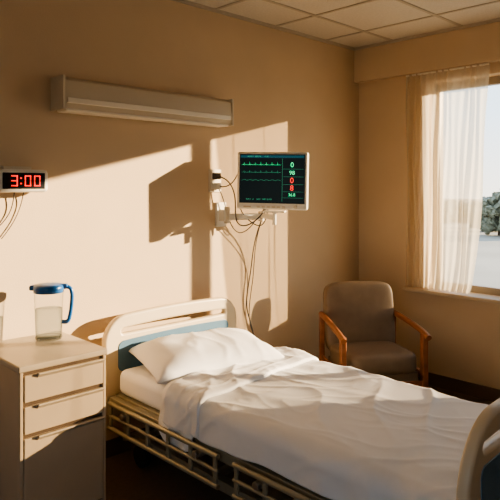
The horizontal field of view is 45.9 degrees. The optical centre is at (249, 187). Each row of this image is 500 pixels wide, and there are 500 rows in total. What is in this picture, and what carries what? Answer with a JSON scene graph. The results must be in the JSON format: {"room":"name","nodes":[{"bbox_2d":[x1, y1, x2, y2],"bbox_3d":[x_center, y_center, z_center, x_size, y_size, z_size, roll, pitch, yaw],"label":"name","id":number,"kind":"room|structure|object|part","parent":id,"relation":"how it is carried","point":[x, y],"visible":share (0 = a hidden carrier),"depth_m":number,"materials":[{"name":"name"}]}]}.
{"room":"hospital room","nodes":[
{"label":"hospital room","id":0,"kind":"room"},
{"bbox_2d":[0,0,358,440],"bbox_3d":[-1.239,0.180,3.266,6.400,2.840,0.200,0,0,-44],"label":"wall","id":1,"kind":"structure","parent":0,"point":[125,216],"depth_m":3.79,"materials":[{"name":"paint"}]},
{"bbox_2d":[0,166,47,238],"bbox_3d":[-1.215,0.077,3.072,0.308,0.380,0.110,0,0,-44],"label":"wall clock","id":2,"kind":"object","parent":1,"relation":"attached to","point":[14,179],"visible":1,"depth_m":3.05,"materials":[{"name":"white plastic"}]},
{"bbox_3d":[-1.298,0.115,3.050,0.157,0.202,0.020,0,0,-37],"label":"cord","id":3,"kind":"part","parent":2,"relation":"part of","materials":[{"name":"grey plastic"}]},
{"bbox_3d":[-1.248,0.140,3.099,0.116,0.252,0.021,0,0,-34],"label":"cord","id":4,"kind":"part","parent":2,"relation":"part of","materials":[{"name":"grey plastic"}]},
{"bbox_2d":[106,427,161,457],"bbox_3d":[-1.165,1.550,3.190,6.000,0.100,0.012,0,0,-44],"label":"baseboard","id":5,"kind":"structure","parent":1,"relation":"attached to","point":[114,446],"depth_m":3.55,"materials":[{"name":"rubber"}]},
{"bbox_2d":[51,74,233,127],"bbox_3d":[-0.605,-0.513,3.641,1.246,0.190,0.150,0,0,-44],"label":"wall light fixture","id":6,"kind":"object","parent":1,"relation":"attached to","point":[68,95],"visible":1,"depth_m":3.49,"materials":[{"name":"beige plastic"}]},
{"bbox_2d":[57,108,227,127],"bbox_3d":[-0.607,-0.426,3.643,1.190,0.016,0.105,0,0,-44],"label":"diffuser","id":7,"kind":"object","parent":6,"relation":"attached to","point":[103,112],"depth_m":3.57,"materials":[{"name":"white plastic"}]},
{"bbox_2d":[209,169,221,191],"bbox_3d":[-0.230,-0.050,4.079,0.110,0.160,0.050,0,0,-44],"label":"power outlet","id":8,"kind":"object","parent":1,"relation":"attached to","point":[215,183],"visible":0.96,"depth_m":4.07,"materials":[{"name":"beige plastic"}]},
{"bbox_2d":[215,175,285,334],"bbox_3d":[0.035,0.485,4.063,0.393,1.231,0.451,0,0,-44],"label":"mount","id":9,"kind":"object","parent":1,"relation":"attached to","point":[223,216],"visible":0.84,"depth_m":4.10,"materials":[{"name":"white plastic"}]},
{"bbox_3d":[-0.204,0.185,4.125,0.090,0.170,0.020,0,0,-44],"label":"mount plate","id":10,"kind":"part","parent":9,"relation":"part of","materials":[{"name":"white plastic"}]},
{"bbox_3d":[-0.040,0.200,4.128,0.258,0.045,0.035,0,0,-23],"label":"arm","id":11,"kind":"part","parent":9,"relation":"part of","materials":[{"name":"white plastic"}]},
{"bbox_3d":[0.122,0.198,4.098,0.030,0.035,0.182,0,2,-28],"label":"arm","id":12,"kind":"part","parent":9,"relation":"part of","materials":[{"name":"white plastic"}]},
{"bbox_2d":[237,152,308,209],"bbox_3d":[0.158,-0.048,3.978,0.489,0.400,0.151,1,0,12],"label":"patient monitor","id":13,"kind":"object","parent":9,"relation":"attached to","point":[265,180],"visible":1,"depth_m":3.91,"materials":[{"name":"white plastic"}]},
{"bbox_2d":[262,210,285,212],"bbox_3d":[0.166,0.160,4.004,0.150,0.012,0.095,0,0,12],"label":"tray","id":14,"kind":"object","parent":9,"relation":"on","point":[265,211],"depth_m":3.96,"materials":[{"name":"white plastic"}]},
{"bbox_2d":[172,0,354,49],"bbox_3d":[-1.186,-1.230,3.162,5.930,0.020,0.022,0,0,-44],"label":"trim","id":15,"kind":"structure","parent":1,"relation":"attached to","point":[186,2],"depth_m":4.38,"materials":[{"name":"beige metal"}]},
{"bbox_2d":[106,385,492,499],"bbox_3d":[0.685,1.650,1.301,6.400,0.100,5.700,0,0,-44],"label":"floor","id":16,"kind":"structure","parent":0,"point":[125,480],"depth_m":3.22,"materials":[{"name":"plastic"}]},
{"bbox_2d":[0,331,107,499],"bbox_3d":[-1.022,1.190,2.895,0.442,0.820,0.533,0,0,-44],"label":"base cabinet","id":17,"kind":"object","parent":16,"relation":"on","point":[53,390],"visible":1,"depth_m":2.71,"materials":[{"name":"laminate"}]},
{"bbox_2d":[29,282,73,340],"bbox_3d":[-1.031,0.636,3.048,0.180,0.286,0.165,0,0,35],"label":"water pitcher","id":18,"kind":"object","parent":17,"relation":"on","point":[48,288],"visible":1,"depth_m":3.02,"materials":[{"name":"clear plastic"}]},
{"bbox_3d":[-1.039,0.510,3.048,0.156,0.034,0.156,0,0,-6],"label":"lid","id":19,"kind":"part","parent":18,"relation":"part of","materials":[{"name":"blue plastic"}]},
{"bbox_3d":[-0.947,0.603,3.058,0.067,0.204,0.020,0,0,-6],"label":"handle","id":20,"kind":"part","parent":18,"relation":"part of","materials":[{"name":"blue plastic"}]},
{"bbox_3d":[-0.856,1.024,2.725,0.388,0.121,0.019,0,0,-44],"label":"drawer","id":21,"kind":"part","parent":17,"relation":"part of","materials":[{"name":"laminate"}]},
{"bbox_3d":[-0.856,0.885,2.725,0.388,0.119,0.019,0,0,-44],"label":"drawer","id":22,"kind":"part","parent":17,"relation":"part of","materials":[{"name":"laminate"}]},
{"bbox_3d":[-0.856,1.302,2.725,0.388,0.396,0.019,0,0,-44],"label":"door","id":23,"kind":"part","parent":17,"relation":"part of","materials":[{"name":"laminate"}]},
{"bbox_3d":[-0.825,0.970,2.735,0.329,0.024,0.029,0,0,-44],"label":"drawer pull","id":24,"kind":"part","parent":17,"relation":"part of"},
{"bbox_3d":[-0.825,0.832,2.735,0.329,0.024,0.029,0,0,-44],"label":"drawer pull","id":25,"kind":"part","parent":17,"relation":"part of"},
{"bbox_3d":[-0.825,1.110,2.735,0.329,0.024,0.029,0,0,-44],"label":"door pull","id":26,"kind":"part","parent":17,"relation":"part of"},
{"bbox_2d":[102,297,499,499],"bbox_3d":[0.277,1.163,2.955,1.086,0.874,2.187,0,0,-44],"label":"hospital bed","id":27,"kind":"object","parent":16,"relation":"on","point":[305,427],"visible":0.9,"depth_m":2.67,"materials":[{"name":"fabric"}]},
{"bbox_3d":[-0.727,1.380,3.466,0.040,0.200,0.040,0,0,-44],"label":"headboard post","id":28,"kind":"part","parent":27,"relation":"part of","materials":[{"name":"metal"}]},
{"bbox_3d":[0.275,1.107,2.957,0.900,0.145,2.040,0,0,-44],"label":"mattress","id":29,"kind":"part","parent":27,"relation":"part of","materials":[{"name":"white fabric"}]},
{"bbox_3d":[-0.464,1.335,2.961,0.025,0.025,0.920,0,0,-44],"label":"rail","id":30,"kind":"part","parent":27,"relation":"part of","materials":[{"name":"metal"}]},
{"bbox_3d":[-0.464,1.265,2.961,0.018,0.018,0.920,0,0,-44],"label":"rail","id":31,"kind":"part","parent":27,"relation":"part of","materials":[{"name":"metal"}]},
{"bbox_3d":[-0.464,1.200,2.961,0.025,0.025,0.920,0,0,-44],"label":"rail","id":32,"kind":"part","parent":27,"relation":"part of","materials":[{"name":"metal"}]},
{"bbox_3d":[-0.470,1.020,3.717,1.028,0.588,0.045,0,0,-44],"label":"headboard","id":33,"kind":"part","parent":27,"relation":"part of","materials":[{"name":"plastic"}]},
{"bbox_3d":[-0.456,0.970,3.702,0.856,0.186,0.010,0,0,-44],"label":"headboard blue panel","id":34,"kind":"part","parent":27,"relation":"part of","materials":[{"name":"blue plastic"}]},
{"bbox_3d":[0.035,1.445,2.715,0.050,0.050,2.030,0,0,-44],"label":"rail","id":35,"kind":"part","parent":27,"relation":"part of","materials":[{"name":"metal"}]},
{"bbox_2d":[129,328,283,383],"bbox_3d":[-0.248,0.955,3.462,0.820,0.171,0.486,0,0,-30],"label":"pillow","id":36,"kind":"object","parent":27,"relation":"on","point":[169,358],"visible":0.87,"depth_m":3.33,"materials":[{"name":"fabric"}]},
{"bbox_3d":[-0.061,1.215,2.628,0.040,0.050,2.080,0,0,-44],"label":"deck rail","id":37,"kind":"part","parent":27,"relation":"part of","materials":[{"name":"metal"}]},
{"bbox_3d":[0.243,1.335,2.239,0.025,0.025,0.900,0,0,-44],"label":"rail","id":38,"kind":"part","parent":27,"relation":"part of","materials":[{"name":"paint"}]},
{"bbox_3d":[0.243,1.265,2.239,0.018,0.018,0.900,0,0,-44],"label":"rail","id":39,"kind":"part","parent":27,"relation":"part of","materials":[{"name":"metal"}]},
{"bbox_3d":[0.243,1.200,2.239,0.025,0.025,0.900,0,0,-44],"label":"rail","id":40,"kind":"part","parent":27,"relation":"part of","materials":[{"name":"metal"}]},
{"bbox_3d":[1.024,1.022,2.192,1.028,0.583,0.045,0,0,-44],"label":"footboard","id":41,"kind":"part","parent":27,"relation":"part of","materials":[{"name":"plastic"}]},
{"bbox_3d":[1.038,0.975,2.177,0.856,0.186,0.010,0,0,-44],"label":"footboard blue panel","id":42,"kind":"part","parent":27,"relation":"part of","materials":[{"name":"blue plastic"}]},
{"bbox_2d":[319,281,431,387],"bbox_3d":[0.869,1.157,4.276,0.642,0.885,0.656,0,0,-9],"label":"armchair","id":43,"kind":"object","parent":16,"relation":"on","point":[357,320],"visible":0.86,"depth_m":4.42,"materials":[{"name":"brown leather"}]},
{"bbox_3d":[0.547,1.275,4.490,0.036,0.650,0.045,0,0,-9],"label":"leg","id":44,"kind":"part","parent":43,"relation":"part of","materials":[{"name":"brown wood"}]},
{"bbox_3d":[0.587,1.290,4.231,0.024,0.050,0.520,0,0,-9],"label":"rail","id":45,"kind":"part","parent":43,"relation":"part of","materials":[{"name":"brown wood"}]},
{"bbox_3d":[0.624,1.300,3.963,0.040,0.600,0.050,0,0,-9],"label":"leg","id":46,"kind":"part","parent":43,"relation":"part of","materials":[{"name":"brown wood"}]},
{"bbox_3d":[0.833,0.983,4.509,0.540,0.539,0.139,0,-9,-9],"label":"backrest","id":47,"kind":"part","parent":43,"relation":"part of","materials":[{"name":"beige plastic"}]},
{"bbox_3d":[0.873,1.308,4.250,0.500,0.085,0.490,0,0,-9],"label":"seat","id":48,"kind":"part","parent":43,"relation":"part of","materials":[{"name":"fabric"}]},
{"bbox_3d":[0.874,1.218,4.240,0.510,0.169,0.534,0,-3,-9],"label":"seat","id":49,"kind":"part","parent":43,"relation":"part of","materials":[{"name":"beige plastic"}]},
{"bbox_3d":[1.110,1.275,4.578,0.036,0.650,0.045,0,0,-9],"label":"leg","id":50,"kind":"part","parent":43,"relation":"part of","materials":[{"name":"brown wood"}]},
{"bbox_3d":[0.910,1.345,4.008,0.560,0.050,0.024,0,0,-9],"label":"rail","id":51,"kind":"part","parent":43,"relation":"part of","materials":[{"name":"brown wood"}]},
{"bbox_3d":[1.197,1.300,4.052,0.040,0.600,0.050,0,0,-9],"label":"leg","id":52,"kind":"part","parent":43,"relation":"part of","materials":[{"name":"brown wood"}]},
{"bbox_2d":[187,0,499,47],"bbox_3d":[0.685,-1.290,1.301,6.400,0.100,5.700,0,0,-44],"label":"ceiling","id":53,"kind":"structure","parent":0,"point":[379,13],"depth_m":4.22,"materials":[{"name":"tile"}]},
{"bbox_2d":[215,0,246,9],"bbox_3d":[1.607,-1.237,2.204,0.024,0.006,5.300,0,0,-44],"label":"bar","id":54,"kind":"object","parent":53,"relation":"attached to","point":[239,1],"visible":1,"depth_m":3.97,"materials":[{"name":"beige metal"}]},
{"bbox_2d":[276,0,376,26],"bbox_3d":[2.043,-1.237,2.630,0.024,0.006,5.300,0,0,-44],"label":"bar","id":55,"kind":"object","parent":53,"relation":"attached to","point":[368,1],"visible":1,"depth_m":4.15,"materials":[{"name":"beige metal"}]},
{"bbox_2d":[263,0,392,40],"bbox_3d":[-0.914,-1.237,2.884,5.930,0.006,0.024,0,0,-44],"label":"bar","id":56,"kind":"object","parent":53,"relation":"attached to","point":[270,1],"visible":1,"depth_m":4.32,"materials":[{"name":"beige metal"}]},
{"bbox_2d":[326,0,499,40],"bbox_3d":[2.479,-1.237,3.057,0.024,0.006,5.300,0,0,-44],"label":"bar","id":57,"kind":"object","parent":53,"relation":"attached to","point":[488,3],"visible":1,"depth_m":4.32,"materials":[{"name":"beige metal"}]},
{"bbox_2d":[353,18,499,50],"bbox_3d":[2.771,-1.230,3.343,0.022,0.020,5.300,0,0,-44],"label":"edge","id":58,"kind":"object","parent":53,"relation":"attached to","point":[496,19],"visible":1,"depth_m":4.69,"materials":[{"name":"beige metal"}]},
{"bbox_2d":[396,0,462,26],"bbox_3d":[-0.487,-1.237,2.448,5.930,0.006,0.024,0,0,-44],"label":"bar","id":59,"kind":"object","parent":53,"relation":"attached to","point":[401,1],"visible":1,"depth_m":4.15,"materials":[{"name":"beige metal"}]},
{"bbox_2d":[359,62,499,388],"bbox_3d":[2.900,0.180,3.470,0.200,2.840,5.300,0,0,-44],"label":"wall","id":60,"kind":"structure","parent":0,"point":[383,174],"depth_m":4.99,"materials":[{"name":"paint"}]},
{"bbox_2d":[354,21,499,82],"bbox_3d":[2.804,-1.090,3.376,0.070,0.300,5.300,0,0,-44],"label":"bulkhead","id":61,"kind":"object","parent":60,"relation":"attached to","point":[480,44],"visible":0.8,"depth_m":4.71,"materials":[{"name":"paint"}]},
{"bbox_2d":[406,63,489,293],"bbox_3d":[1.544,-0.061,4.662,0.048,1.753,0.715,0,0,-44],"label":"sheer curtain","id":62,"kind":"object","parent":61,"relation":"hanging from","point":[446,108],"visible":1,"depth_m":4.67,"materials":[{"name":"fabric"}]},
{"bbox_2d":[403,286,499,303],"bbox_3d":[2.291,0.840,4.007,0.200,0.030,2.720,0,0,-44],"label":"trim","id":63,"kind":"structure","parent":60,"relation":"on","point":[495,299],"depth_m":4.57,"materials":[{"name":"paint"}]},
{"bbox_2d":[418,372,499,401],"bbox_3d":[2.829,1.550,3.392,0.012,0.100,5.288,0,0,-44],"label":"baseboard","id":64,"kind":"structure","parent":60,"relation":"attached to","point":[455,385],"depth_m":4.58,"materials":[{"name":"wood"}]},
{"bbox_2d":[470,284,499,295],"bbox_3d":[2.422,0.800,4.030,0.060,0.060,2.470,0,0,-44],"label":"frame","id":65,"kind":"object","parent":60,"relation":"attached to","point":[482,289],"visible":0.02,"depth_m":4.60,"materials":[{"name":"beige wood"}]},
{"bbox_2d":[488,76,499,85],"bbox_3d":[2.422,-0.830,4.030,0.060,0.060,2.470,0,0,-44],"label":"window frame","id":66,"kind":"structure","parent":60,"relation":"in","point":[494,80],"depth_m":4.54,"materials":[{"name":"brown wood"}]},
{"label":"outside","id":67,"kind":"structure","parent":0,"visible":0},
{"bbox_2d":[472,230,499,286],"bbox_3d":[0.740,5.050,70.707,420.000,0.100,420.000,0,0,-44],"label":"ground","id":68,"kind":"structure","parent":67,"point":[487,265],"depth_m":40.14,"materials":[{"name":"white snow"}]},
{"bbox_2d":[480,214,491,230],"bbox_3d":[27.564,3.221,67.890,4.786,3.959,4.420,0,0,20],"label":"tree","id":69,"kind":"object","parent":68,"relation":"on","point":[482,217],"visible":0.04,"depth_m":67.45,"materials":[{"name":"green plant"}]},
{"bbox_2d":[480,192,499,235],"bbox_3d":[25.907,2.643,62.134,4.540,4.798,4.074,0,0,-44],"label":"tree","id":70,"kind":"object","parent":68,"relation":"on","point":[489,225],"visible":0.66,"depth_m":61.47,"materials":[{"name":"green plant"}]},
{"bbox_2d":[487,193,499,228],"bbox_3d":[26.987,2.052,59.977,4.848,5.896,5.401,0,0,-44],"label":"tree","id":71,"kind":"object","parent":68,"relation":"on","point":[493,201],"visible":0.8,"depth_m":60.09,"materials":[{"name":"green plant"}]}
]}

